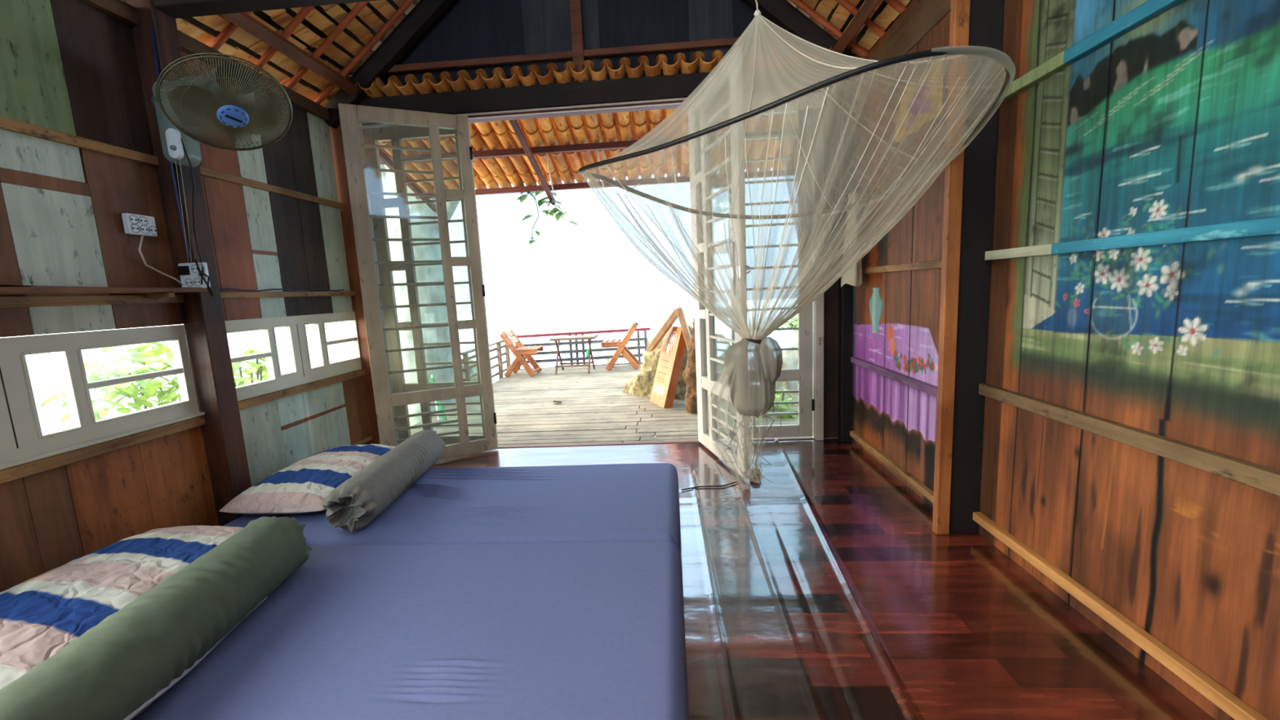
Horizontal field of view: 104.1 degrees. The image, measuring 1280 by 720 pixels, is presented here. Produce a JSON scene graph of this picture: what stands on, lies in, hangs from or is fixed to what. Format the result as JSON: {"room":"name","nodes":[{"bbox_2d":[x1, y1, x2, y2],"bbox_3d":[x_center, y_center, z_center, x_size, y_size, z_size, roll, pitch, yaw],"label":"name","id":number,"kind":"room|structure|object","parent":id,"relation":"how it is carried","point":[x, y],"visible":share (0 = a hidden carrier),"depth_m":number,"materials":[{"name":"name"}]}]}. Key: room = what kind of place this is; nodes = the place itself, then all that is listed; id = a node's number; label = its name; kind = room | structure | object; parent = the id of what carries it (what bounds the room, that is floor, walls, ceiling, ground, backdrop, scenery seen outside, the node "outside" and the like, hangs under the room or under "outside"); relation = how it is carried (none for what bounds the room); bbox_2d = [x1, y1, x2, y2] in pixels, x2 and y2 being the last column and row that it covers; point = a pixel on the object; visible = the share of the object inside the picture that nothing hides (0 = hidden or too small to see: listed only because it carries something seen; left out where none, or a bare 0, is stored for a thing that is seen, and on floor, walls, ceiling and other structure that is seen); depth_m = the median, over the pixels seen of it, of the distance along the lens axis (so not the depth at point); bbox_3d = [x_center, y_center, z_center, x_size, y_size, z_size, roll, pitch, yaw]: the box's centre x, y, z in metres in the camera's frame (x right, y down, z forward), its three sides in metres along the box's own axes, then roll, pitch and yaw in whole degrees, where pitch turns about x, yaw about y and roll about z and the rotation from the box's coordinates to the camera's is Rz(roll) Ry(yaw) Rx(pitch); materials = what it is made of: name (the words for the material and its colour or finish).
{"room":"traditional dwelling","nodes":[
{"label":"traditional dwelling","id":0,"kind":"room"},
{"bbox_2d":[0,0,370,591],"bbox_3d":[-2.213,-0.132,1.238,0.030,2.330,4.828,-2,8,4],"label":"wall","id":1,"kind":"structure","parent":0,"point":[71,67],"depth_m":2.07,"materials":[{"name":"brown wood"}]},
{"bbox_2d":[0,115,159,165],"bbox_3d":[-2.249,-0.660,0.646,0.022,0.038,3.195,-2,8,4],"label":"trim","id":2,"kind":"structure","parent":1,"relation":"attached to","point":[7,124],"depth_m":1.91,"materials":[{"name":"brown wood"}]},
{"bbox_2d":[0,294,184,307],"bbox_3d":[-2.162,-0.186,1.619,0.030,0.037,1.395,-2,8,4],"label":"trim","id":3,"kind":"structure","parent":1,"relation":"attached to","point":[49,300],"depth_m":1.90,"materials":[{"name":"brown wood"}]},
{"bbox_2d":[0,324,199,464],"bbox_3d":[-2.171,0.142,1.665,0.042,0.419,1.392,-2,8,4],"label":"window","id":4,"kind":"structure","parent":1,"relation":"in","point":[21,436],"depth_m":1.89,"materials":[{"name":"beige paint"}]},
{"bbox_2d":[0,412,204,470],"bbox_3d":[-2.133,0.354,1.694,0.036,0.012,1.395,-2,8,4],"label":"trim","id":5,"kind":"structure","parent":1,"relation":"attached to","point":[49,454],"depth_m":1.92,"materials":[{"name":"beige paint"}]},
{"bbox_2d":[0,415,205,484],"bbox_3d":[-2.135,0.384,1.699,0.030,0.045,1.395,-2,8,4],"label":"trim","id":6,"kind":"structure","parent":1,"relation":"attached to","point":[23,470],"depth_m":1.93,"materials":[{"name":"brown wood"}]},
{"bbox_2d":[0,286,207,298],"bbox_3d":[-2.098,-0.213,1.621,0.150,0.042,1.373,-2,8,4],"label":"wall shelf","id":7,"kind":"object","parent":1,"relation":"attached to","point":[149,292],"visible":0.95,"depth_m":1.88,"materials":[{"name":"brown wood"}]},
{"bbox_2d":[0,284,88,287],"bbox_3d":[-2.115,-0.222,1.513,0.100,0.012,0.900,-2,8,4],"label":"cloth","id":8,"kind":"object","parent":7,"relation":"on","point":[0,285],"visible":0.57,"depth_m":1.72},
{"bbox_2d":[121,213,158,236],"bbox_3d":[-2.136,-0.576,2.135,0.030,0.085,0.116,-2,8,4],"label":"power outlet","id":9,"kind":"object","parent":1,"relation":"attached to","point":[133,224],"visible":1,"depth_m":2.12,"materials":[{"name":"white plastic"}]},
{"bbox_2d":[137,235,182,284],"bbox_3d":[-2.109,-0.436,2.191,0.022,0.214,0.149,-1,8,14],"label":"power cable","id":10,"kind":"object","parent":9,"relation":"attached to","point":[142,236],"visible":1,"depth_m":2.14,"materials":[{"name":"white plastic"}]},
{"bbox_2d":[150,29,191,260],"bbox_3d":[-2.066,-0.929,2.196,0.037,0.971,0.025,-2,8,4],"label":"power cable","id":11,"kind":"object","parent":1,"relation":"attached to","point":[153,36],"visible":0.73,"depth_m":2.22,"materials":[{"name":"black plastic"}]},
{"bbox_2d":[127,0,251,526],"bbox_3d":[-2.080,-0.354,2.352,0.109,2.450,0.110,-2,8,4],"label":"wooden post","id":12,"kind":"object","parent":1,"relation":"attached to","point":[202,313],"depth_m":2.33,"materials":[{"name":"brown wood"}]},
{"bbox_2d":[177,262,210,288],"bbox_3d":[-2.025,-0.383,2.270,0.129,0.115,0.027,-2,8,4],"label":"block","id":13,"kind":"object","parent":1,"relation":"attached to","point":[190,277],"visible":0.89,"depth_m":2.26,"materials":[{"name":"white plastic"}]},
{"bbox_2d":[194,259,213,296],"bbox_3d":[-1.942,-0.366,2.230,0.117,0.169,0.023,1,9,28],"label":"power cable","id":14,"kind":"object","parent":13,"relation":"attached to","point":[208,287],"visible":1,"depth_m":2.22,"materials":[{"name":"black rubber"}]},
{"bbox_2d":[77,0,328,119],"bbox_3d":[-2.260,-1.325,1.111,0.090,0.070,4.900,-2,8,4],"label":"trim","id":15,"kind":"structure","parent":1,"relation":"on","point":[121,11],"depth_m":2.40,"materials":[{"name":"brown wood"}]},
{"bbox_2d":[151,52,292,262],"bbox_3d":[-1.745,-0.800,2.027,0.615,0.750,0.396,-2,8,4],"label":"wall fan","id":16,"kind":"object","parent":1,"relation":"attached to","point":[212,99],"visible":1,"depth_m":1.97,"materials":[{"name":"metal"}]},
{"bbox_2d":[165,128,183,159],"bbox_3d":[-1.965,-0.911,2.101,0.052,0.124,0.033,-2,8,4],"label":"switch plate","id":17,"kind":"object","parent":16,"relation":"attached to","point":[175,148],"depth_m":2.10,"materials":[{"name":"grey plastic"}]},
{"bbox_2d":[180,137,203,284],"bbox_3d":[-1.964,-0.646,2.195,0.118,0.622,0.031,4,10,40],"label":"power cable","id":18,"kind":"object","parent":16,"relation":"attached to","point":[184,148],"visible":1,"depth_m":2.20,"materials":[{"name":"black rubber"}]},
{"bbox_2d":[155,52,292,151],"bbox_3d":[-1.636,-1.012,1.991,0.380,0.266,0.396,-2,8,4],"label":"grille","id":19,"kind":"object","parent":16,"relation":"attached to","point":[212,99],"depth_m":1.94,"materials":[{"name":"metal"}]},
{"bbox_2d":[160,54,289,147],"bbox_3d":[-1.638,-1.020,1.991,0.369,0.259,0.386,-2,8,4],"label":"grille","id":20,"kind":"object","parent":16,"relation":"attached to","point":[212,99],"depth_m":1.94,"materials":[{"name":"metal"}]},
{"bbox_2d":[200,166,343,208],"bbox_3d":[-2.113,-0.990,2.908,0.022,0.037,1.165,-2,8,4],"label":"trim","id":21,"kind":"structure","parent":1,"relation":"attached to","point":[205,171],"depth_m":2.81,"materials":[{"name":"brown wood"}]},
{"bbox_2d":[220,290,355,298],"bbox_3d":[-2.080,-0.394,2.991,0.030,0.032,1.165,-2,8,4],"label":"trim","id":22,"kind":"structure","parent":1,"relation":"attached to","point":[237,294],"depth_m":2.88,"materials":[{"name":"brown wood"}]},
{"bbox_2d":[219,288,344,291],"bbox_3d":[-2.055,-0.410,2.924,0.007,0.020,0.990,-2,8,4],"label":"power cable","id":23,"kind":"object","parent":22,"relation":"on","point":[223,288],"visible":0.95,"depth_m":2.85,"materials":[{"name":"plastic"}]},
{"bbox_2d":[224,311,361,400],"bbox_3d":[-2.088,-0.059,3.040,0.042,0.417,1.160,-2,8,4],"label":"window","id":24,"kind":"structure","parent":1,"relation":"in","point":[301,372],"depth_m":3.01,"materials":[{"name":"beige paint"}]},
{"bbox_2d":[237,368,365,410],"bbox_3d":[-2.053,0.170,3.070,0.030,0.043,1.165,-2,8,4],"label":"trim","id":25,"kind":"structure","parent":1,"relation":"attached to","point":[255,401],"depth_m":2.97,"materials":[{"name":"brown wood"}]},
{"bbox_2d":[351,435,372,445],"bbox_3d":[-2.034,0.658,3.138,0.020,0.025,1.165,-2,8,4],"label":"trim","id":26,"kind":"structure","parent":1,"relation":"attached to","point":[370,437],"depth_m":3.61,"materials":[{"name":"brown wood"}]},
{"bbox_2d":[121,0,912,106],"bbox_3d":[-0.506,-2.106,0.874,3.845,1.569,5.056,-2,8,4],"label":"ceiling","id":27,"kind":"structure","parent":0,"point":[309,51],"depth_m":2.91,"materials":[{"name":"ceramic"}]},
{"bbox_2d":[123,0,377,18],"bbox_3d":[-0.429,-1.643,2.069,3.600,0.120,0.100,-2,8,4],"label":"trim","id":28,"kind":"structure","parent":27,"relation":"attached to","point":[175,9],"depth_m":2.16,"materials":[{"name":"brown wood"}]},
{"bbox_2d":[577,0,1015,489],"bbox_3d":[0.578,-0.532,1.811,1.146,2.104,1.230,-10,11,-42],"label":"net","id":29,"kind":"object","parent":27,"relation":"hanging from","point":[753,365],"visible":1,"depth_m":1.82,"materials":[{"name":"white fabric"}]},
{"bbox_2d":[368,0,839,438],"bbox_3d":[-0.313,-1.301,3.403,3.570,3.864,0.055,-2,8,4],"label":"wall","id":30,"kind":"structure","parent":0,"point":[466,29],"depth_m":3.29,"materials":[{"name":"brown wood"}]},
{"bbox_2d":[327,94,380,444],"bbox_3d":[-2.014,-0.584,3.615,0.135,2.550,0.130,-2,8,4],"label":"trim","id":31,"kind":"structure","parent":30,"relation":"attached to","point":[335,134],"depth_m":3.54,"materials":[{"name":"brown wood"}]},
{"bbox_2d":[359,127,399,445],"bbox_3d":[-1.902,-0.459,3.601,0.080,2.295,0.080,-2,8,4],"label":"trim","id":32,"kind":"structure","parent":30,"relation":"attached to","point":[360,129],"depth_m":3.56,"materials":[{"name":"paint"}]},
{"bbox_2d":[324,0,453,128],"bbox_3d":[-1.260,-2.370,3.219,1.854,1.540,0.070,-2,8,4],"label":"trim","id":33,"kind":"structure","parent":30,"relation":"attached to","point":[420,18],"depth_m":3.27,"materials":[{"name":"brown wood"}]},
{"bbox_2d":[337,102,497,459],"bbox_3d":[-1.417,-0.446,3.306,0.746,2.265,0.078,-6,9,-24],"label":"door","id":34,"kind":"structure","parent":30,"relation":"in","point":[350,115],"depth_m":3.26,"materials":[{"name":"paint"}]},
{"bbox_2d":[361,121,497,445],"bbox_3d":[-1.479,-0.477,3.550,0.760,2.265,0.047,-2,8,6],"label":"door","id":35,"kind":"structure","parent":30,"relation":"in","point":[394,134],"depth_m":3.53,"materials":[{"name":"paint"}]},
{"bbox_2d":[568,0,586,82],"bbox_3d":[-0.423,-2.436,3.205,0.075,1.225,0.050,-2,8,4],"label":"trim","id":36,"kind":"structure","parent":30,"relation":"attached to","point":[575,6],"depth_m":3.23,"materials":[{"name":"brown wood"}]},
{"bbox_2d":[319,40,863,212],"bbox_3d":[-0.081,-1.703,3.910,4.160,0.658,1.417,-2,8,4],"label":"porch roof","id":37,"kind":"structure","parent":30,"relation":"attached to","point":[506,153],"depth_m":3.90,"materials":[{"name":"ceramic"}]},
{"bbox_2d":[517,191,577,244],"bbox_3d":[-0.857,-1.359,4.666,0.535,0.521,0.231,-2,8,4],"label":"vine","id":38,"kind":"object","parent":37,"relation":"hanging from","point":[522,197],"visible":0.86,"depth_m":4.67,"materials":[{"name":"green plant"}]},
{"bbox_2d":[360,87,823,128],"bbox_3d":[-0.362,-1.677,3.346,3.090,0.038,0.078,-2,8,4],"label":"trim","id":39,"kind":"structure","parent":30,"relation":"attached to","point":[678,102],"depth_m":3.32,"materials":[{"name":"brown wood"}]},
{"bbox_2d":[348,33,838,76],"bbox_3d":[-0.315,-2.002,3.260,3.300,0.040,0.030,-2,8,4],"label":"trim","id":40,"kind":"structure","parent":30,"relation":"attached to","point":[722,42],"depth_m":3.25,"materials":[{"name":"brown wood"}]},
{"bbox_2d":[358,62,847,124],"bbox_3d":[-0.322,-1.768,3.324,3.380,0.140,0.080,-2,8,4],"label":"ceiling beam","id":41,"kind":"structure","parent":30,"relation":"attached to","point":[792,77],"depth_m":3.28,"materials":[{"name":"brown wood"}]},
{"bbox_2d":[497,437,813,448],"bbox_3d":[-0.280,0.625,3.647,3.035,0.024,0.040,-2,8,4],"label":"trim","id":42,"kind":"structure","parent":30,"relation":"attached to","point":[788,438],"depth_m":3.63,"materials":[{"name":"brown wood"}]},
{"bbox_2d":[697,96,814,439],"bbox_3d":[0.793,-0.567,3.408,0.769,2.265,0.047,-2,8,4],"label":"door","id":43,"kind":"structure","parent":30,"relation":"in","point":[803,374],"depth_m":3.41,"materials":[{"name":"paint"}]},
{"bbox_2d":[687,46,751,479],"bbox_3d":[0.461,-0.495,3.006,0.069,2.265,0.830,-4,8,-12],"label":"door","id":44,"kind":"structure","parent":43,"relation":"attached to","point":[734,73],"depth_m":3.04,"materials":[{"name":"paint"}]},
{"bbox_2d":[746,0,862,80],"bbox_3d":[0.520,-2.439,3.102,1.845,1.540,0.070,-2,8,4],"label":"trim","id":45,"kind":"structure","parent":30,"relation":"attached to","point":[782,13],"depth_m":3.09,"materials":[{"name":"brown wood"}]},
{"bbox_2d":[774,105,841,275],"bbox_3d":[1.084,-1.064,3.193,0.425,1.040,0.056,-2,8,4],"label":"curtain","id":46,"kind":"object","parent":30,"relation":"hanging from","point":[837,172],"visible":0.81,"depth_m":3.19,"materials":[{"name":"beige fabric"}]},
{"bbox_2d":[812,91,824,440],"bbox_3d":[1.206,-0.579,3.386,0.055,2.295,0.100,-2,8,4],"label":"trim","id":47,"kind":"structure","parent":30,"relation":"attached to","point":[819,97],"depth_m":3.40,"materials":[{"name":"paint"}]},
{"bbox_2d":[837,80,855,441],"bbox_3d":[1.368,-0.594,3.314,0.070,2.330,0.080,-2,8,4],"label":"trim","id":48,"kind":"structure","parent":30,"relation":"attached to","point":[847,90],"depth_m":3.31,"materials":[{"name":"black wood"}]},
{"bbox_2d":[429,437,1215,719],"bbox_3d":[-0.380,0.973,1.274,3.600,0.060,4.800,-2,8,4],"label":"floor","id":49,"kind":"structure","parent":0,"point":[827,589],"depth_m":1.67,"materials":[{"name":"wood"}]},
{"bbox_2d":[132,540,688,719],"bbox_3d":[-0.914,0.859,1.599,2.108,0.138,0.914,-2,8,4],"label":"mattress","id":50,"kind":"object","parent":49,"relation":"on","point":[591,630],"visible":0.72,"depth_m":1.43,"materials":[{"name":"fabric"}]},
{"bbox_2d":[0,525,243,688],"bbox_3d":[-1.763,0.758,1.560,0.606,0.161,1.049,-2,8,4],"label":"pillow","id":51,"kind":"object","parent":50,"relation":"on","point":[41,615],"visible":0.6,"depth_m":1.52,"materials":[{"name":"fabric"}]},
{"bbox_2d":[0,515,311,719],"bbox_3d":[-1.284,0.733,1.330,0.239,0.228,1.113,-3,8,-4],"label":"bolster","id":52,"kind":"object","parent":50,"relation":"on","point":[126,662],"visible":1,"depth_m":1.25,"materials":[{"name":"green fabric"}]},
{"bbox_2d":[222,462,681,554],"bbox_3d":[-0.861,0.730,2.486,2.108,0.144,0.878,-2,8,4],"label":"mattress","id":53,"kind":"object","parent":49,"relation":"on","point":[611,502],"visible":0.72,"depth_m":2.29,"materials":[{"name":"fabric"}]},
{"bbox_2d":[219,444,395,514],"bbox_3d":[-1.666,0.598,2.675,0.537,0.155,0.870,-2,8,4],"label":"pillow","id":54,"kind":"object","parent":53,"relation":"on","point":[303,486],"visible":0.77,"depth_m":2.40,"materials":[{"name":"fabric"}]},
{"bbox_2d":[321,429,445,533],"bbox_3d":[-1.257,0.570,2.560,0.217,0.206,0.987,-3,8,-2],"label":"bolster","id":55,"kind":"object","parent":53,"relation":"on","point":[357,501],"visible":1,"depth_m":2.28,"materials":[{"name":"grey fabric"}]},
{"bbox_2d":[681,479,743,490],"bbox_3d":[0.411,0.698,2.771,0.371,0.010,0.046,-5,8,-14],"label":"cable","id":56,"kind":"object","parent":49,"relation":"on","point":[742,479],"visible":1,"depth_m":2.77,"materials":[{"name":"black rubber"}]},
{"bbox_2d":[750,467,760,479],"bbox_3d":[0.660,0.653,2.866,0.069,0.065,0.068,-2,8,4],"label":"door stop","id":57,"kind":"object","parent":49,"relation":"on","point":[753,469],"visible":0.59,"depth_m":2.84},
{"bbox_2d":[851,0,1279,719],"bbox_3d":[1.335,-0.316,1.003,0.081,2.420,4.830,-2,8,3],"label":"wall","id":58,"kind":"structure","parent":0,"point":[1173,122],"depth_m":1.42,"materials":[{"name":"paint"}]},
{"bbox_2d":[840,184,868,286],"bbox_3d":[1.295,-0.754,3.053,0.158,0.606,0.174,-8,10,-33],"label":"hanging cloth","id":59,"kind":"object","parent":58,"relation":"hanging from","point":[853,277],"visible":0.7,"depth_m":3.00,"materials":[{"name":"fabric"}]},
{"bbox_2d":[849,431,933,502],"bbox_3d":[1.418,0.585,2.831,0.030,0.035,1.200,-2,8,4],"label":"trim","id":60,"kind":"structure","parent":58,"relation":"attached to","point":[913,482],"depth_m":2.74,"materials":[{"name":"brown wood"}]},
{"bbox_2d":[850,356,937,396],"bbox_3d":[1.393,0.080,2.761,0.030,0.037,1.200,-2,8,4],"label":"trim","id":61,"kind":"structure","parent":58,"relation":"attached to","point":[927,388],"depth_m":2.66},
{"bbox_2d":[862,259,942,274],"bbox_3d":[1.361,-0.482,2.607,0.030,0.035,1.050,-2,8,4],"label":"trim","id":62,"kind":"structure","parent":58,"relation":"attached to","point":[932,264],"depth_m":2.53,"materials":[{"name":"brown wood"}]},
{"bbox_2d":[855,0,951,104],"bbox_3d":[1.278,-1.384,0.889,0.120,0.170,4.900,-2,8,4],"label":"trim","id":63,"kind":"structure","parent":58,"relation":"attached to","point":[926,14],"depth_m":2.46,"materials":[{"name":"brown wood"}]},
{"bbox_2d":[932,0,970,534],"bbox_3d":[1.242,-0.449,1.994,0.055,2.420,0.035,-2,8,4],"label":"trim","id":64,"kind":"structure","parent":58,"relation":"attached to","point":[960,9],"depth_m":2.00,"materials":[{"name":"orange wood"}]},
{"bbox_2d":[949,0,1004,533],"bbox_3d":[1.336,-0.459,2.030,0.125,2.420,0.100,-2,8,4],"label":"wooden post","id":65,"kind":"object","parent":58,"relation":"attached to","point":[986,16],"depth_m":2.00,"materials":[{"name":"black wood"}]},
{"bbox_2d":[992,0,1185,102],"bbox_3d":[1.255,-0.757,0.246,0.030,0.040,3.349,-2,8,4],"label":"trim","id":66,"kind":"structure","parent":58,"relation":"attached to","point":[1148,10],"depth_m":1.45,"materials":[{"name":"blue wood"}]},
{"bbox_2d":[973,511,1268,719],"bbox_3d":[1.335,0.900,0.477,0.030,0.036,3.349,-2,8,4],"label":"trim","id":67,"kind":"structure","parent":58,"relation":"attached to","point":[1215,692],"depth_m":1.39,"materials":[{"name":"brown wood"}]},
{"bbox_2d":[978,382,1279,496],"bbox_3d":[1.309,0.353,0.401,0.030,0.045,3.349,-2,8,4],"label":"trim","id":68,"kind":"structure","parent":58,"relation":"attached to","point":[1264,478],"depth_m":1.31,"materials":[{"name":"brown wood"}]},
{"bbox_2d":[984,216,1279,260],"bbox_3d":[1.283,-0.178,0.327,0.030,0.035,3.349,-2,8,4],"label":"trim","id":69,"kind":"structure","parent":58,"relation":"attached to","point":[1266,226],"depth_m":1.28,"materials":[{"name":"wood"}]},
{"label":"outside","id":70,"kind":"structure","parent":0,"visible":0},
{"bbox_3d":[-0.830,1.719,1.610,16.000,0.671,10.600,-2,8,4],"label":"ground","id":71,"kind":"structure","parent":70,"visible":0},
{"bbox_2d":[40,342,181,422],"bbox_3d":[-2.786,0.634,2.894,0.612,1.517,0.785,-2,8,4],"label":"tree","id":72,"kind":"object","parent":71,"relation":"on","point":[147,388],"visible":0.42,"depth_m":2.77,"materials":[{"name":"green plant"}]},
{"bbox_2d":[231,348,268,386],"bbox_3d":[-2.853,0.606,3.632,0.485,1.373,0.725,-6,8,-20],"label":"shrub","id":73,"kind":"object","parent":71,"relation":"on","point":[255,367],"visible":0.26,"depth_m":3.58,"materials":[{"name":"green plant"}]},
{"bbox_2d":[461,358,477,381],"bbox_3d":[-2.872,0.393,6.677,1.450,1.053,1.342,1,9,28],"label":"boulder","id":74,"kind":"object","parent":71,"relation":"on","point":[473,371],"visible":0.02,"depth_m":6.58,"materials":[{"name":"stone"}]},
{"bbox_2d":[759,389,798,418],"bbox_3d":[1.162,0.621,4.420,0.511,0.746,0.516,2,9,32],"label":"shrub","id":75,"kind":"object","parent":71,"relation":"on","point":[777,397],"visible":0.24,"depth_m":4.30,"materials":[{"name":"green plant"}]},
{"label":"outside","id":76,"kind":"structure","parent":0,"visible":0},
{"bbox_2d":[26,297,797,436],"bbox_3d":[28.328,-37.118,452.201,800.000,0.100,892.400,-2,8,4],"label":"sea","id":77,"kind":"structure","parent":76,"point":[46,378],"depth_m":321.00,"materials":[{"name":"white liquid"}]},
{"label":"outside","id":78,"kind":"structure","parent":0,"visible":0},
{"bbox_2d":[380,164,459,426],"bbox_3d":[-2.411,-1.178,5.290,1.690,4.300,0.688,-2,8,4],"label":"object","id":79,"kind":"object","parent":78,"point":[426,273],"visible":0.27,"depth_m":5.11,"materials":[{"name":"clear glass"}]},
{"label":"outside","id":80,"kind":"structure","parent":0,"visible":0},
{"bbox_2d":[775,342,797,390],"bbox_3d":[1.853,0.189,5.373,1.156,0.966,0.612,-2,8,4],"label":"boulder","id":81,"kind":"object","parent":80,"point":[789,357],"visible":0.09,"depth_m":5.17,"materials":[{"name":"stone"}]},
{"bbox_2d":[778,315,797,332],"bbox_3d":[1.688,-0.382,5.267,0.672,0.179,0.353,-2,8,4],"label":"shrub","id":82,"kind":"object","parent":81,"relation":"on","point":[795,320],"visible":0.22,"depth_m":5.24,"materials":[{"name":"green plant"}]},
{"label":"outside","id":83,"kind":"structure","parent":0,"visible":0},
{"bbox_2d":[591,321,693,364],"bbox_3d":[-0.213,0.111,8.883,3.117,1.687,0.080,3,10,37],"label":"stair railing","id":84,"kind":"object","parent":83,"point":[607,360],"visible":0.06,"depth_m":8.73,"materials":[{"name":"wood"}]},
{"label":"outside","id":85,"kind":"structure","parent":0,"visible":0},
{"bbox_2d":[410,364,836,446],"bbox_3d":[0.144,0.350,5.633,4.274,0.037,4.025,-2,8,4],"label":"deck","id":86,"kind":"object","parent":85,"point":[594,407],"visible":0.35,"depth_m":4.67,"materials":[{"name":"beige wood"}]},
{"bbox_2d":[429,374,447,421],"bbox_3d":[-1.850,0.360,4.562,0.071,0.435,0.210,-10,11,-43],"label":"ladder","id":87,"kind":"object","parent":86,"relation":"on","point":[432,379],"visible":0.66,"depth_m":4.54,"materials":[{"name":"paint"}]},
{"bbox_2d":[460,339,511,381],"bbox_3d":[-2.004,0.176,6.733,0.074,0.784,1.820,-2,8,4],"label":"deck railing","id":88,"kind":"object","parent":86,"relation":"attached to","point":[466,368],"visible":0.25,"depth_m":6.94,"materials":[{"name":"white wood"}]},
{"bbox_2d":[499,328,543,377],"bbox_3d":[-1.654,-0.105,7.069,0.499,0.652,0.425,-2,8,4],"label":"deck chair","id":89,"kind":"object","parent":86,"relation":"on","point":[523,353],"visible":1,"depth_m":6.92,"materials":[{"name":"orange wood"}]},
{"bbox_2d":[549,334,598,374],"bbox_3d":[-0.910,-0.082,7.091,0.620,0.505,0.410,-2,8,4],"label":"table","id":90,"kind":"object","parent":86,"relation":"on","point":[588,337],"visible":1,"depth_m":7.00,"materials":[{"name":"brown wood"}]},
{"bbox_2d":[515,327,650,369],"bbox_3d":[-0.861,-0.036,7.722,2.090,0.821,0.065,-3,8,-4],"label":"deck railing","id":91,"kind":"object","parent":86,"relation":"attached to","point":[638,339],"visible":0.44,"depth_m":7.67,"materials":[{"name":"metal"}]},
{"bbox_2d":[600,320,640,370],"bbox_3d":[-0.275,-0.212,7.254,0.522,0.682,0.425,-2,8,4],"label":"deck chair","id":92,"kind":"object","parent":86,"relation":"on","point":[621,344],"visible":1,"depth_m":7.08,"materials":[{"name":"orange wood"}]},
{"bbox_2d":[646,306,691,408],"bbox_3d":[0.304,-0.029,4.804,0.318,0.961,0.602,-6,9,-23],"label":"sign board","id":93,"kind":"object","parent":86,"relation":"on","point":[676,339],"visible":0.99,"depth_m":4.75,"materials":[{"name":"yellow wood"}]},
{"bbox_2d":[622,325,730,399],"bbox_3d":[0.498,0.071,5.403,1.061,0.921,1.123,-9,10,-39],"label":"boulder","id":94,"kind":"object","parent":86,"relation":"on","point":[642,384],"visible":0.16,"depth_m":5.26,"materials":[{"name":"beige stone"}]},
{"bbox_2d":[682,317,697,413],"bbox_3d":[0.520,0.040,4.474,0.259,0.860,0.284,2,9,32],"label":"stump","id":95,"kind":"object","parent":86,"relation":"on","point":[689,374],"visible":0.34,"depth_m":4.43,"materials":[{"name":"brown wood"}]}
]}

